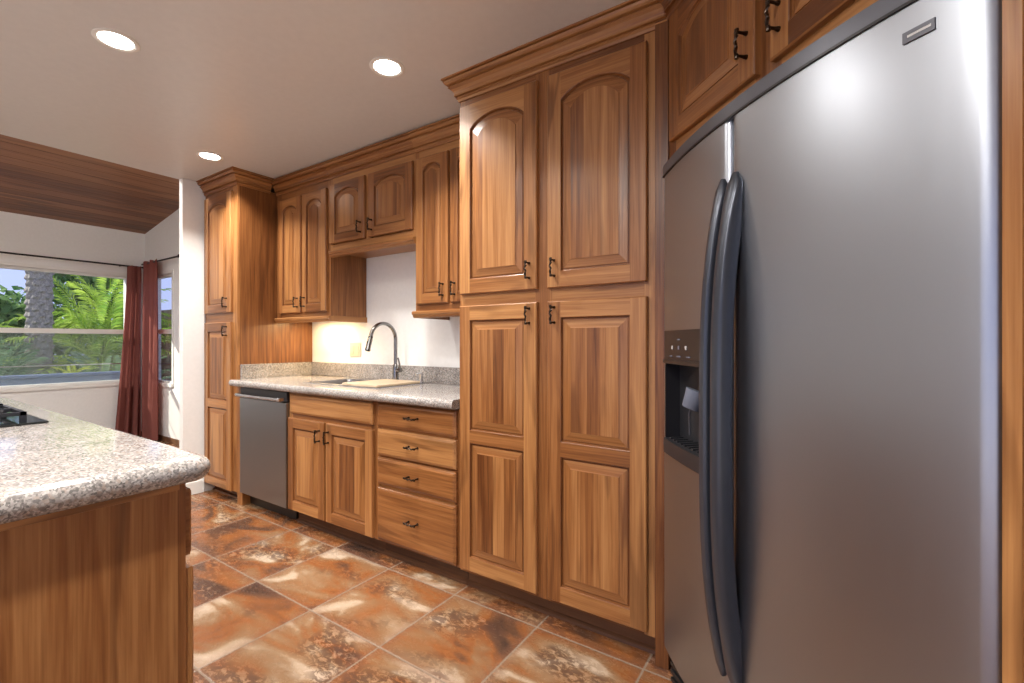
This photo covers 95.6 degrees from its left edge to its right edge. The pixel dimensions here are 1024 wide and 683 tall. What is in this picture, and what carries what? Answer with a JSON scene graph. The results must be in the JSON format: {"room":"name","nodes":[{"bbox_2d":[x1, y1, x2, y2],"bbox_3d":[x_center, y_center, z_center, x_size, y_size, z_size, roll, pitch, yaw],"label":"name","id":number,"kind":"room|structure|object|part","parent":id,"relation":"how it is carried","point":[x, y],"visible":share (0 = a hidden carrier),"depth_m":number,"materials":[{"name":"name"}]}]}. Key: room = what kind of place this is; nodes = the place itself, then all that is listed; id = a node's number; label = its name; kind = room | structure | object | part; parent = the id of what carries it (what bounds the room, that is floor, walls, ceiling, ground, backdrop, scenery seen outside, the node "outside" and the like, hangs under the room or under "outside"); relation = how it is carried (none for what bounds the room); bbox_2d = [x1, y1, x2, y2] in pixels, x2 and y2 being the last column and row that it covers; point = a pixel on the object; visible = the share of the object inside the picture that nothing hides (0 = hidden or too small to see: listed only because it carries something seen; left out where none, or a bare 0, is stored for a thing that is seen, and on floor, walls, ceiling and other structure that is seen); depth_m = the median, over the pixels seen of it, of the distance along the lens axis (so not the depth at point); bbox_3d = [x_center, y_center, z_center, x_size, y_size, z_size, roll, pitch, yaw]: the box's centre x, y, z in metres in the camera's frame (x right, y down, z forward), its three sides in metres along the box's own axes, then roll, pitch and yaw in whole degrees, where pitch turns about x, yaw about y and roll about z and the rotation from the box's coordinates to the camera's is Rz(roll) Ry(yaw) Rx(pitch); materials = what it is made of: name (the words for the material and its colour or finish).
{"room":"kitchen","nodes":[
{"label":"kitchen","id":0,"kind":"room"},
{"bbox_2d":[0,211,144,430],"bbox_3d":[-6.343,-0.469,3.646,0.150,3.350,5.660,0,0,34],"label":"wall","id":1,"kind":"structure","parent":0,"point":[19,233],"depth_m":5.38,"materials":[{"name":"paint"}]},
{"bbox_2d":[0,261,126,392],"bbox_3d":[-5.282,-0.154,5.189,0.132,1.390,1.675,0,0,34],"label":"window","id":2,"kind":"structure","parent":1,"relation":"in","point":[4,265],"depth_m":5.31,"materials":[{"name":"white"}]},
{"bbox_3d":[-5.299,-0.121,5.197,0.045,0.055,1.544,0,0,34],"label":"meeting rail","id":3,"kind":"part","parent":2,"relation":"part of","materials":[{"name":"white"}]},
{"bbox_2d":[0,251,142,267],"bbox_3d":[-5.623,-0.934,4.494,0.113,0.044,3.390,0,0,34],"label":"curtain rod","id":4,"kind":"object","parent":1,"relation":"attached to","point":[119,265],"visible":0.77,"depth_m":5.24,"materials":[{"name":"black metal"}]},
{"bbox_2d":[115,265,141,435],"bbox_3d":[-4.741,0.120,5.743,0.094,2.131,0.267,0,0,34],"label":"curtain","id":5,"kind":"object","parent":4,"relation":"hanging from","point":[128,416],"visible":0.95,"depth_m":5.75,"materials":[{"name":"red fabric"}]},
{"bbox_2d":[0,134,178,233],"bbox_3d":[-5.088,-1.667,2.873,3.096,0.623,5.760,0,0,34],"label":"wood ceiling","id":6,"kind":"structure","parent":0,"point":[37,180],"depth_m":4.74,"materials":[{"name":"brown wood"}]},
{"bbox_2d":[179,178,214,494],"bbox_3d":[-2.365,-0.032,3.929,0.074,2.475,0.789,0,0,34],"label":"wall","id":7,"kind":"structure","parent":0,"point":[192,318],"depth_m":3.65,"materials":[{"name":"paint"}]},
{"bbox_2d":[145,209,459,439],"bbox_3d":[-0.935,-0.469,3.543,9.276,3.350,0.150,0,0,34],"label":"wall","id":8,"kind":"structure","parent":0,"point":[390,279],"depth_m":3.51,"materials":[{"name":"paint"}]},
{"bbox_2d":[141,254,178,264],"bbox_3d":[-4.169,-0.964,5.541,1.105,0.044,0.097,0,0,34],"label":"curtain rod","id":9,"kind":"object","parent":8,"relation":"attached to","point":[177,256],"visible":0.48,"depth_m":5.41,"materials":[{"name":"black metal"}]},
{"bbox_2d":[142,259,158,440],"bbox_3d":[-4.412,0.098,5.669,0.435,2.176,0.096,0,0,34],"label":"curtain","id":10,"kind":"object","parent":9,"relation":"hanging from","point":[150,366],"visible":1,"depth_m":5.63,"materials":[{"name":"red fabric"}]},
{"bbox_2d":[158,270,173,386],"bbox_3d":[-4.330,-0.154,5.723,0.825,1.390,0.072,0,0,34],"label":"window","id":11,"kind":"structure","parent":8,"relation":"in","point":[166,383],"depth_m":5.51,"materials":[{"name":"white"}]},
{"bbox_3d":[-4.324,-0.121,5.736,0.694,0.055,0.020,0,0,34],"label":"meeting rail","id":12,"kind":"part","parent":11,"relation":"part of","materials":[{"name":"white"}]},
{"bbox_2d":[158,434,178,444],"bbox_3d":[-3.446,1.176,5.111,3.056,0.060,0.014,0,0,34],"label":"baseboard","id":13,"kind":"structure","parent":8,"relation":"attached to","point":[160,437],"depth_m":5.54,"materials":[{"name":"brown wood"}]},
{"bbox_2d":[272,162,366,322],"bbox_3d":[-1.510,-0.702,3.605,0.700,1.116,0.381,0,0,34],"label":"upper cabinet","id":14,"kind":"object","parent":8,"relation":"attached to","point":[312,285],"visible":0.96,"depth_m":3.45,"materials":[{"name":"brown wood"}]},
{"bbox_3d":[-1.709,-0.658,3.576,0.292,0.881,0.021,0,0,34],"label":"door","id":15,"kind":"part","parent":14,"relation":"part of","materials":[{"name":"brown wood"}]},
{"bbox_3d":[-1.601,-1.208,3.476,0.692,0.104,0.067,0,0,34],"label":"crown molding","id":16,"kind":"part","parent":14,"relation":"part of","materials":[{"name":"brown wood"}]},
{"bbox_3d":[-1.580,-0.164,3.500,0.700,0.040,0.043,0,0,34],"label":"light rail","id":17,"kind":"part","parent":14,"relation":"part of","materials":[{"name":"brown wood"}]},
{"bbox_3d":[-1.577,-0.671,3.512,0.692,1.017,0.019,0,0,34],"label":"frame","id":18,"kind":"part","parent":14,"relation":"part of","materials":[{"name":"brown wood"}]},
{"bbox_3d":[-1.448,-0.658,3.403,0.293,0.881,0.021,0,0,34],"label":"door","id":19,"kind":"part","parent":14,"relation":"part of","materials":[{"name":"brown wood"}]},
{"bbox_3d":[-1.199,-0.165,3.450,0.008,0.042,0.295,0,0,34],"label":"rail","id":20,"kind":"part","parent":14,"relation":"part of","materials":[{"name":"brown wood"}]},
{"bbox_2d":[240,362,459,383],"bbox_3d":[-0.973,0.227,3.121,2.145,0.109,0.595,0,0,34],"label":"backsplash","id":21,"kind":"structure","parent":8,"relation":"attached to","point":[447,375],"depth_m":3.54,"materials":[{"name":"stone"}]},
{"bbox_2d":[350,343,360,356],"bbox_3d":[-1.231,0.064,3.643,0.132,0.110,0.010,0,0,34],"label":"outlet plate","id":22,"kind":"object","parent":8,"relation":"attached to","point":[355,348],"visible":1,"depth_m":3.64,"materials":[{"name":"beige plastic"}]},
{"bbox_2d":[322,132,415,257],"bbox_3d":[-0.874,-0.930,3.182,0.845,0.660,0.380,0,0,34],"label":"upper cabinet","id":23,"kind":"object","parent":8,"relation":"attached to","point":[372,189],"visible":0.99,"depth_m":3.04,"materials":[{"name":"brown wood"}]},
{"bbox_3d":[-1.135,-0.899,3.195,0.375,0.418,0.021,0,0,34],"label":"door","id":24,"kind":"part","parent":23,"relation":"part of","materials":[{"name":"brown wood"}]},
{"bbox_3d":[-0.960,-1.208,3.051,0.845,0.104,0.067,0,0,34],"label":"crown molding","id":25,"kind":"part","parent":23,"relation":"part of","materials":[{"name":"brown wood"}]},
{"bbox_3d":[-0.943,-0.620,3.077,0.845,0.040,0.043,0,0,34],"label":"light rail","id":26,"kind":"part","parent":23,"relation":"part of","materials":[{"name":"brown wood"}]},
{"bbox_3d":[-0.777,-0.899,2.957,0.405,0.418,0.021,0,0,34],"label":"door","id":27,"kind":"part","parent":23,"relation":"part of","materials":[{"name":"brown wood"}]},
{"bbox_2d":[408,114,459,319],"bbox_3d":[-0.277,-0.702,2.786,0.612,1.116,0.381,0,0,34],"label":"upper cabinet","id":28,"kind":"object","parent":8,"relation":"attached to","point":[436,146],"visible":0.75,"depth_m":2.72,"materials":[{"name":"brown wood"}]},
{"bbox_3d":[-0.473,-0.666,2.756,0.255,0.880,0.021,0,0,34],"label":"door","id":29,"kind":"part","parent":28,"relation":"part of","materials":[{"name":"brown wood"}]},
{"bbox_3d":[-0.358,-1.208,2.652,0.600,0.104,0.067,0,0,34],"label":"crown molding","id":30,"kind":"part","parent":28,"relation":"part of","materials":[{"name":"brown wood"}]},
{"bbox_3d":[-0.346,-0.164,2.681,0.612,0.040,0.043,0,0,34],"label":"light rail","id":31,"kind":"part","parent":28,"relation":"part of","materials":[{"name":"brown wood"}]},
{"bbox_3d":[-0.503,-0.165,2.988,0.012,0.042,0.295,0,0,34],"label":"rail","id":32,"kind":"part","parent":28,"relation":"part of","materials":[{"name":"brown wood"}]},
{"bbox_3d":[-0.412,-0.302,2.679,0.014,0.080,0.039,0,0,34],"label":"handle","id":33,"kind":"part","parent":28,"relation":"part of","materials":[{"name":"brown metal"}]},
{"bbox_3d":[-0.339,-0.302,2.631,0.014,0.080,0.039,0,0,34],"label":"handle","id":34,"kind":"part","parent":28,"relation":"part of","materials":[{"name":"brown metal"}]},
{"bbox_3d":[-0.247,-0.666,2.606,0.253,0.880,0.021,0,0,34],"label":"door","id":35,"kind":"part","parent":28,"relation":"part of","materials":[{"name":"brown wood"}]},
{"bbox_2d":[658,0,877,157],"bbox_3d":[0.927,-0.931,1.214,0.647,0.676,1.060,0,0,-11],"label":"upper cabinet","id":36,"kind":"object","parent":8,"relation":"attached to","point":[719,49],"visible":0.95,"depth_m":1.34,"materials":[{"name":"brown wood"}]},
{"bbox_3d":[0.642,-1.217,1.156,0.067,0.104,1.060,0,0,-11],"label":"crown molding","id":37,"kind":"part","parent":36,"relation":"part of","materials":[{"name":"brown wood"}]},
{"bbox_3d":[0.608,-0.929,1.441,0.021,0.440,0.428,0,0,-11],"label":"door","id":38,"kind":"part","parent":36,"relation":"part of","materials":[{"name":"brown wood"}]},
{"bbox_3d":[0.616,-0.802,1.253,0.039,0.080,0.014,0,0,-11],"label":"handle","id":39,"kind":"part","parent":36,"relation":"part of","materials":[{"name":"brown metal"}]},
{"bbox_3d":[0.639,-0.802,1.140,0.039,0.080,0.014,0,0,-11],"label":"handle","id":40,"kind":"part","parent":36,"relation":"part of","materials":[{"name":"brown metal"}]},
{"bbox_3d":[0.704,-0.929,0.966,0.021,0.440,0.433,0,0,-11],"label":"door","id":41,"kind":"part","parent":36,"relation":"part of","materials":[{"name":"brown wood"}]},
{"bbox_2d":[0,0,627,192],"bbox_3d":[-1.168,-1.319,0.301,6.080,0.100,5.810,0,0,34],"label":"ceiling","id":42,"kind":"structure","parent":0,"point":[274,89],"depth_m":2.17,"materials":[{"name":"paint"}]},
{"bbox_2d":[91,28,139,51],"bbox_3d":[-1.667,-1.266,1.954,0.158,0.006,0.158,0,0,34],"label":"recessed light","id":43,"kind":"object","parent":42,"relation":"in","point":[116,40],"visible":1,"depth_m":1.95,"materials":[{"name":"white"}]},
{"bbox_2d":[196,151,222,160],"bbox_3d":[-2.067,-1.266,3.174,0.158,0.006,0.158,0,0,34],"label":"recessed light","id":44,"kind":"object","parent":42,"relation":"in","point":[211,156],"visible":1,"depth_m":3.17,"materials":[{"name":"white"}]},
{"bbox_2d":[369,57,403,76],"bbox_3d":[-0.578,-1.266,2.146,0.158,0.006,0.158,0,0,34],"label":"recessed light","id":45,"kind":"object","parent":42,"relation":"in","point":[383,66],"visible":1,"depth_m":2.14,"materials":[{"name":"white"}]},
{"bbox_2d":[139,436,672,682],"bbox_3d":[-2.541,1.266,1.122,9.276,0.120,5.960,0,0,34],"label":"floor","id":46,"kind":"structure","parent":0,"point":[278,598],"depth_m":1.98,"materials":[{"name":"tile"}]},
{"bbox_2d":[0,483,192,682],"bbox_3d":[-1.919,0.775,1.364,2.094,0.862,0.992,0,0,34],"label":"kitchen island","id":47,"kind":"object","parent":46,"relation":"on","point":[102,592],"visible":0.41,"depth_m":1.02,"materials":[{"name":"brown wood"}]},
{"bbox_3d":[-1.069,0.354,0.756,0.006,0.020,0.917,0,0,34],"label":"scribe molding","id":48,"kind":"part","parent":47,"relation":"part of","materials":[{"name":"brown wood"}]},
{"bbox_2d":[0,398,210,524],"bbox_3d":[-1.938,0.313,1.340,2.208,0.060,1.030,0,0,34],"label":"island countertop","id":49,"kind":"structure","parent":47,"relation":"on","point":[65,462],"depth_m":1.08,"materials":[{"name":"stone"}]},
{"bbox_2d":[0,403,48,427],"bbox_3d":[-2.078,0.262,1.607,0.770,0.042,0.530,0,0,34],"label":"gas cooktop","id":50,"kind":"object","parent":49,"relation":"in","point":[10,416],"visible":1,"depth_m":1.60,"materials":[{"name":"black glass"}]},
{"bbox_3d":[-2.078,0.279,1.607,0.770,0.006,0.530,0,0,34],"label":"glass","id":51,"kind":"part","parent":50,"relation":"part of","materials":[{"name":"black glass"}]},
{"bbox_3d":[-1.685,0.730,1.722,2.088,0.772,0.017,0,0,34],"label":"frame","id":52,"kind":"part","parent":47,"relation":"part of","materials":[{"name":"brown wood"}]},
{"bbox_3d":[-1.010,0.452,1.297,0.482,0.165,0.021,0,0,34],"label":"drawer","id":53,"kind":"part","parent":47,"relation":"part of","materials":[{"name":"brown wood"}]},
{"bbox_3d":[-1.010,0.834,1.297,0.482,0.535,0.021,0,0,34],"label":"door","id":54,"kind":"part","parent":47,"relation":"part of","materials":[{"name":"brown wood"}]},
{"bbox_2d":[237,387,249,505],"bbox_3d":[-1.852,0.768,3.671,0.072,0.876,0.580,0,0,34],"label":"filler panel","id":55,"kind":"object","parent":46,"relation":"on","point":[242,499],"visible":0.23,"depth_m":3.44,"materials":[{"name":"brown wood"}]},
{"bbox_2d":[196,166,311,498],"bbox_3d":[-2.075,-0.032,3.799,0.572,2.475,0.680,0,0,34],"label":"tall cabinet","id":56,"kind":"object","parent":46,"relation":"on","point":[240,207],"visible":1,"depth_m":3.57,"materials":[{"name":"brown wood"}]},
{"bbox_3d":[-2.274,0.487,3.591,0.420,1.267,0.021,0,0,34],"label":"door","id":57,"kind":"part","parent":56,"relation":"part of","materials":[{"name":"brown wood"}]},
{"bbox_3d":[-2.274,-0.674,3.591,0.420,0.910,0.021,0,0,34],"label":"door","id":58,"kind":"part","parent":56,"relation":"part of","materials":[{"name":"brown wood"}]},
{"bbox_3d":[-2.248,-0.029,3.598,0.505,2.302,0.019,0,0,34],"label":"frame","id":59,"kind":"part","parent":56,"relation":"part of","materials":[{"name":"brown wood"}]},
{"bbox_3d":[-2.161,-0.294,3.480,0.014,0.080,0.039,0,0,34],"label":"handle","id":60,"kind":"part","parent":56,"relation":"part of","materials":[{"name":"brown metal"}]},
{"bbox_3d":[-2.220,1.197,3.641,0.505,0.018,0.018,0,0,34],"label":"shoe molding","id":61,"kind":"part","parent":56,"relation":"part of","materials":[{"name":"brown wood"}]},
{"bbox_3d":[-2.176,-1.217,3.645,0.572,0.104,0.312,0,0,34],"label":"crown molding","id":62,"kind":"part","parent":56,"relation":"part of","materials":[{"name":"brown wood"}]},
{"bbox_2d":[235,387,298,519],"bbox_3d":[-1.587,0.767,3.452,0.600,0.867,0.652,0,0,34],"label":"dishwasher","id":63,"kind":"object","parent":46,"relation":"on","point":[264,414],"visible":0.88,"depth_m":3.19,"materials":[{"name":"grey metal"}]},
{"bbox_3d":[-1.752,0.384,3.205,0.565,0.024,0.058,0,0,34],"label":"handle","id":64,"kind":"part","parent":63,"relation":"part of","materials":[{"name":"silver metal"}]},
{"bbox_3d":[-1.726,0.753,3.243,0.600,0.695,0.050,0,0,34],"label":"door","id":65,"kind":"part","parent":63,"relation":"part of","materials":[{"name":"silver metal"}]},
{"bbox_3d":[-1.694,1.153,3.293,0.595,0.095,0.015,0,0,34],"label":"toe panel","id":66,"kind":"part","parent":63,"relation":"part of","materials":[{"name":"black plastic"}]},
{"bbox_2d":[288,392,385,552],"bbox_3d":[-0.966,0.768,3.059,0.857,0.876,0.660,0,0,34],"label":"base cabinet","id":67,"kind":"object","parent":46,"relation":"on","point":[332,441],"visible":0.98,"depth_m":2.78,"materials":[{"name":"brown wood"}]},
{"bbox_3d":[-1.306,0.798,2.949,0.388,0.600,0.021,0,0,34],"label":"door","id":68,"kind":"part","parent":67,"relation":"part of","materials":[{"name":"brown wood"}]},
{"bbox_3d":[-1.196,0.581,2.840,0.014,0.080,0.039,0,0,34],"label":"handle","id":69,"kind":"part","parent":67,"relation":"part of","materials":[{"name":"brown metal"}]},
{"bbox_3d":[-1.121,0.581,2.790,0.014,0.080,0.039,0,0,34],"label":"handle","id":70,"kind":"part","parent":67,"relation":"part of","materials":[{"name":"brown metal"}]},
{"bbox_3d":[-1.084,1.197,2.881,0.857,0.018,0.018,0,0,34],"label":"shoe molding","id":71,"kind":"part","parent":67,"relation":"part of","materials":[{"name":"brown wood"}]},
{"bbox_2d":[229,362,459,409],"bbox_3d":[-0.996,0.250,3.089,2.148,0.156,0.675,0,0,34],"label":"countertop","id":72,"kind":"structure","parent":67,"relation":"on","point":[442,390],"depth_m":3.16,"materials":[{"name":"stone"}]},
{"bbox_2d":[303,378,428,388],"bbox_3d":[-0.997,0.374,3.155,0.744,0.194,0.448,0,0,34],"label":"sink","id":73,"kind":"object","parent":72,"relation":"in","point":[339,382],"visible":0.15,"depth_m":3.32,"materials":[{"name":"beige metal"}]},
{"bbox_2d":[314,379,367,383],"bbox_3d":[-1.166,0.375,3.225,0.340,0.192,0.335,0,0,34],"label":"basin","id":74,"kind":"object","parent":73,"relation":"in","point":[337,381],"depth_m":3.37,"materials":[{"name":"silver metal"}]},
{"bbox_2d":[342,379,419,387],"bbox_3d":[-0.845,0.269,3.013,0.330,0.014,0.363,0,0,34],"label":"cutting board","id":75,"kind":"object","parent":73,"relation":"on","point":[381,382],"visible":1,"depth_m":2.96,"materials":[{"name":"beige wood"}]},
{"bbox_2d":[415,373,423,382],"bbox_3d":[-0.621,0.242,3.107,0.038,0.069,0.070,0,0,34],"label":"soap dispenser","id":76,"kind":"object","parent":73,"relation":"on","point":[420,374],"visible":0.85,"depth_m":3.11,"materials":[{"name":"silver metal"}]},
{"bbox_2d":[365,322,401,379],"bbox_3d":[-0.870,0.071,3.150,0.083,0.412,0.290,0,0,34],"label":"kitchen faucet","id":77,"kind":"object","parent":72,"relation":"on","point":[397,368],"visible":0.91,"depth_m":3.22,"materials":[{"name":"silver metal"}]},
{"bbox_3d":[-0.875,0.021,3.163,0.025,0.312,0.238,0,0,34],"label":"spout","id":78,"kind":"part","parent":77,"relation":"part of","materials":[{"name":"silver metal"}]},
{"bbox_3d":[-0.789,0.163,3.232,0.038,0.105,0.036,0,0,34],"label":"lever","id":79,"kind":"part","parent":77,"relation":"part of","materials":[{"name":"silver metal"}]},
{"bbox_3d":[-0.953,0.798,2.714,0.424,0.600,0.021,0,0,34],"label":"door","id":80,"kind":"part","parent":67,"relation":"part of","materials":[{"name":"brown wood"}]},
{"bbox_2d":[377,402,468,583],"bbox_3d":[-0.356,0.768,2.655,0.606,0.876,0.660,0,0,34],"label":"base cabinet","id":81,"kind":"object","parent":46,"relation":"on","point":[418,447],"visible":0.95,"depth_m":2.39,"materials":[{"name":"brown wood"}]},
{"bbox_3d":[-0.524,0.400,2.393,0.080,0.014,0.039,0,0,34],"label":"handle","id":82,"kind":"part","parent":81,"relation":"part of","materials":[{"name":"brown metal"}]},
{"bbox_3d":[-0.524,0.709,2.393,0.080,0.014,0.039,0,0,34],"label":"handle","id":83,"kind":"part","parent":81,"relation":"part of","materials":[{"name":"brown metal"}]},
{"bbox_3d":[-0.524,0.943,2.393,0.080,0.014,0.039,0,0,34],"label":"handle","id":84,"kind":"part","parent":81,"relation":"part of","materials":[{"name":"brown metal"}]},
{"bbox_3d":[-0.524,0.551,2.393,0.080,0.014,0.039,0,0,34],"label":"handle","id":85,"kind":"part","parent":81,"relation":"part of","materials":[{"name":"brown metal"}]},
{"bbox_3d":[-0.507,0.404,2.418,0.568,0.131,0.021,0,0,34],"label":"drawer","id":86,"kind":"part","parent":81,"relation":"part of","materials":[{"name":"brown wood"}]},
{"bbox_3d":[-0.507,0.554,2.418,0.568,0.143,0.021,0,0,34],"label":"drawer","id":87,"kind":"part","parent":81,"relation":"part of","materials":[{"name":"brown wood"}]},
{"bbox_3d":[-0.507,0.713,2.418,0.568,0.147,0.021,0,0,34],"label":"drawer","id":88,"kind":"part","parent":81,"relation":"part of","materials":[{"name":"brown wood"}]},
{"bbox_3d":[-0.507,0.947,2.418,0.568,0.292,0.021,0,0,34],"label":"drawer","id":89,"kind":"part","parent":81,"relation":"part of","materials":[{"name":"brown wood"}]},
{"bbox_3d":[-0.475,1.197,2.477,0.606,0.018,0.018,0,0,34],"label":"shoe molding","id":90,"kind":"part","parent":81,"relation":"part of","materials":[{"name":"brown wood"}]},
{"bbox_2d":[441,0,671,669],"bbox_3d":[0.287,-0.032,2.231,1.065,2.475,0.680,0,0,34],"label":"pantry cabinet","id":91,"kind":"object","parent":46,"relation":"on","point":[564,132],"visible":0.98,"depth_m":1.92,"materials":[{"name":"brown wood"}]},
{"bbox_3d":[-0.069,0.462,2.128,0.432,1.263,0.021,0,0,34],"label":"door","id":92,"kind":"part","parent":91,"relation":"part of","materials":[{"name":"brown wood"}]},
{"bbox_3d":[-0.069,-0.677,2.128,0.432,0.903,0.021,0,0,34],"label":"door","id":93,"kind":"part","parent":91,"relation":"part of","materials":[{"name":"brown wood"}]},
{"bbox_3d":[0.064,-0.112,2.004,0.014,0.080,0.039,0,0,34],"label":"handle","id":94,"kind":"part","parent":91,"relation":"part of","materials":[{"name":"brown metal"}]},
{"bbox_3d":[0.064,-0.309,2.004,0.014,0.080,0.039,0,0,34],"label":"handle","id":95,"kind":"part","parent":91,"relation":"part of","materials":[{"name":"brown metal"}]},
{"bbox_3d":[0.166,-0.112,1.936,0.014,0.080,0.039,0,0,34],"label":"handle","id":96,"kind":"part","parent":91,"relation":"part of","materials":[{"name":"brown metal"}]},
{"bbox_3d":[0.166,-0.309,1.936,0.014,0.080,0.039,0,0,34],"label":"handle","id":97,"kind":"part","parent":91,"relation":"part of","materials":[{"name":"brown metal"}]},
{"bbox_3d":[0.199,-1.217,2.102,1.060,0.104,0.367,0,0,34],"label":"crown molding","id":98,"kind":"part","parent":91,"relation":"part of","materials":[{"name":"brown wood"}]},
{"bbox_3d":[0.174,1.197,2.046,0.948,0.018,0.018,0,0,34],"label":"shoe molding","id":99,"kind":"part","parent":91,"relation":"part of","materials":[{"name":"brown wood"}]},
{"bbox_3d":[0.332,0.462,1.862,0.426,1.263,0.021,0,0,34],"label":"door","id":100,"kind":"part","parent":91,"relation":"part of","materials":[{"name":"brown wood"}]},
{"bbox_3d":[0.332,-0.677,1.862,0.426,0.903,0.021,0,0,34],"label":"door","id":101,"kind":"part","parent":91,"relation":"part of","materials":[{"name":"brown wood"}]},
{"bbox_3d":[0.722,0.006,1.968,0.050,2.400,0.612,0,0,34],"label":"panel","id":102,"kind":"part","parent":91,"relation":"part of","materials":[{"name":"brown wood"}]},
{"bbox_2d":[662,0,1023,682],"bbox_3d":[0.887,0.307,1.076,0.819,1.797,1.048,0,0,-11],"label":"refrigerator","id":103,"kind":"object","parent":46,"relation":"on","point":[832,359],"depth_m":0.82,"materials":[{"name":"steel"},{"name":"plastic"}]},
{"bbox_3d":[0.516,0.011,1.354,0.039,0.090,0.312,0,0,-3],"label":"dispenser panel","id":104,"kind":"part","parent":103,"relation":"part of","materials":[{"name":"black plastic"}]},
{"bbox_3d":[0.537,0.228,1.385,0.011,0.106,0.024,0,0,-30],"label":"dispenser lever","id":105,"kind":"part","parent":103,"relation":"part of","materials":[{"name":"grey plastic"}]},
{"bbox_3d":[0.539,0.226,1.334,0.109,1.530,0.405,0,0,-11],"label":"freezer door","id":106,"kind":"part","parent":103,"relation":"part of","materials":[{"name":"silver metal"}]},
{"bbox_3d":[0.494,0.211,1.137,0.070,1.220,0.036,0,0,-11],"label":"handle","id":107,"kind":"part","parent":103,"relation":"part of","materials":[{"name":"grey metal"}]},
{"bbox_3d":[0.502,0.211,1.090,0.070,1.220,0.048,0,0,-11],"label":"handle","id":108,"kind":"part","parent":103,"relation":"part of","materials":[{"name":"grey metal"}]},
{"bbox_3d":[1.025,0.307,0.641,0.680,1.797,0.140,0,0,-11],"label":"fridge side panel","id":109,"kind":"part","parent":103,"relation":"part of","materials":[{"name":"brown wood"}]},
{"label":"outside","id":110,"kind":"structure","parent":0,"visible":0},
{"bbox_3d":[-10.283,1.431,9.824,52.000,0.150,45.000,0,0,34],"label":"ground","id":111,"kind":"structure","parent":110,"visible":0},
{"bbox_2d":[0,285,25,374],"bbox_3d":[-10.256,0.241,9.101,1.350,2.778,1.788,0,0,34],"label":"shrub","id":112,"kind":"object","parent":111,"relation":"on","point":[9,310],"visible":0.22,"depth_m":9.16,"materials":[{"name":"green plant"}]},
{"bbox_2d":[0,334,49,375],"bbox_3d":[-8.089,0.503,7.083,2.482,1.787,2.855,0,0,34],"label":"shrub","id":113,"kind":"object","parent":111,"relation":"on","point":[3,371],"visible":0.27,"depth_m":7.11,"materials":[{"name":"green plant"}]},
{"bbox_2d":[23,271,54,373],"bbox_3d":[-7.957,-1.343,7.920,3.920,5.397,3.694,0,0,34],"label":"palm tree","id":114,"kind":"object","parent":111,"relation":"on","point":[39,296],"visible":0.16,"depth_m":7.74,"materials":[{"name":"grey plant"}]},
{"bbox_2d":[0,371,119,385],"bbox_3d":[-7.295,0.891,4.181,0.180,0.930,6.900,0,0,34],"label":"wall","id":115,"kind":"structure","parent":111,"relation":"on","point":[106,375],"depth_m":6.08,"materials":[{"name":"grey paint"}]},
{"bbox_2d":[53,365,90,372],"bbox_3d":[-6.179,0.835,6.547,0.416,1.043,0.469,0,0,34],"label":"plant","id":116,"kind":"object","parent":111,"relation":"on","point":[67,367],"visible":0.21,"depth_m":6.47,"materials":[{"name":"green plant"}]},
{"bbox_2d":[0,277,171,373],"bbox_3d":[-7.734,0.056,8.782,3.884,2.600,3.559,0,0,34],"label":"palm tree","id":117,"kind":"object","parent":111,"relation":"on","point":[99,349],"visible":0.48,"depth_m":8.61,"materials":[{"name":"green plant"}]},
{"bbox_2d":[0,275,171,370],"bbox_3d":[-8.384,-0.128,9.616,2.786,2.967,2.961,0,0,-12],"label":"palm tree","id":118,"kind":"object","parent":111,"relation":"on","point":[63,323],"visible":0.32,"depth_m":9.33,"materials":[{"name":"green plant"}]},
{"bbox_2d":[52,273,123,373],"bbox_3d":[-9.698,-0.506,10.551,1.352,4.301,2.010,0,0,34],"label":"palm tree","id":119,"kind":"object","parent":111,"relation":"on","point":[62,278],"visible":0.13,"depth_m":10.17,"materials":[{"name":"green plant"}]},
{"bbox_2d":[62,351,171,379],"bbox_3d":[-6.686,0.760,7.769,1.977,1.193,2.224,0,0,-12],"label":"shrub","id":120,"kind":"object","parent":111,"relation":"on","point":[108,360],"visible":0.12,"depth_m":7.71,"materials":[{"name":"green plant"}]},
{"bbox_2d":[161,309,171,380],"bbox_3d":[-5.723,0.281,9.385,9.083,2.150,0.110,0,0,34],"label":"fence","id":121,"kind":"object","parent":111,"relation":"on","point":[167,346],"visible":0.02,"depth_m":10.88,"materials":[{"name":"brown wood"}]}
]}

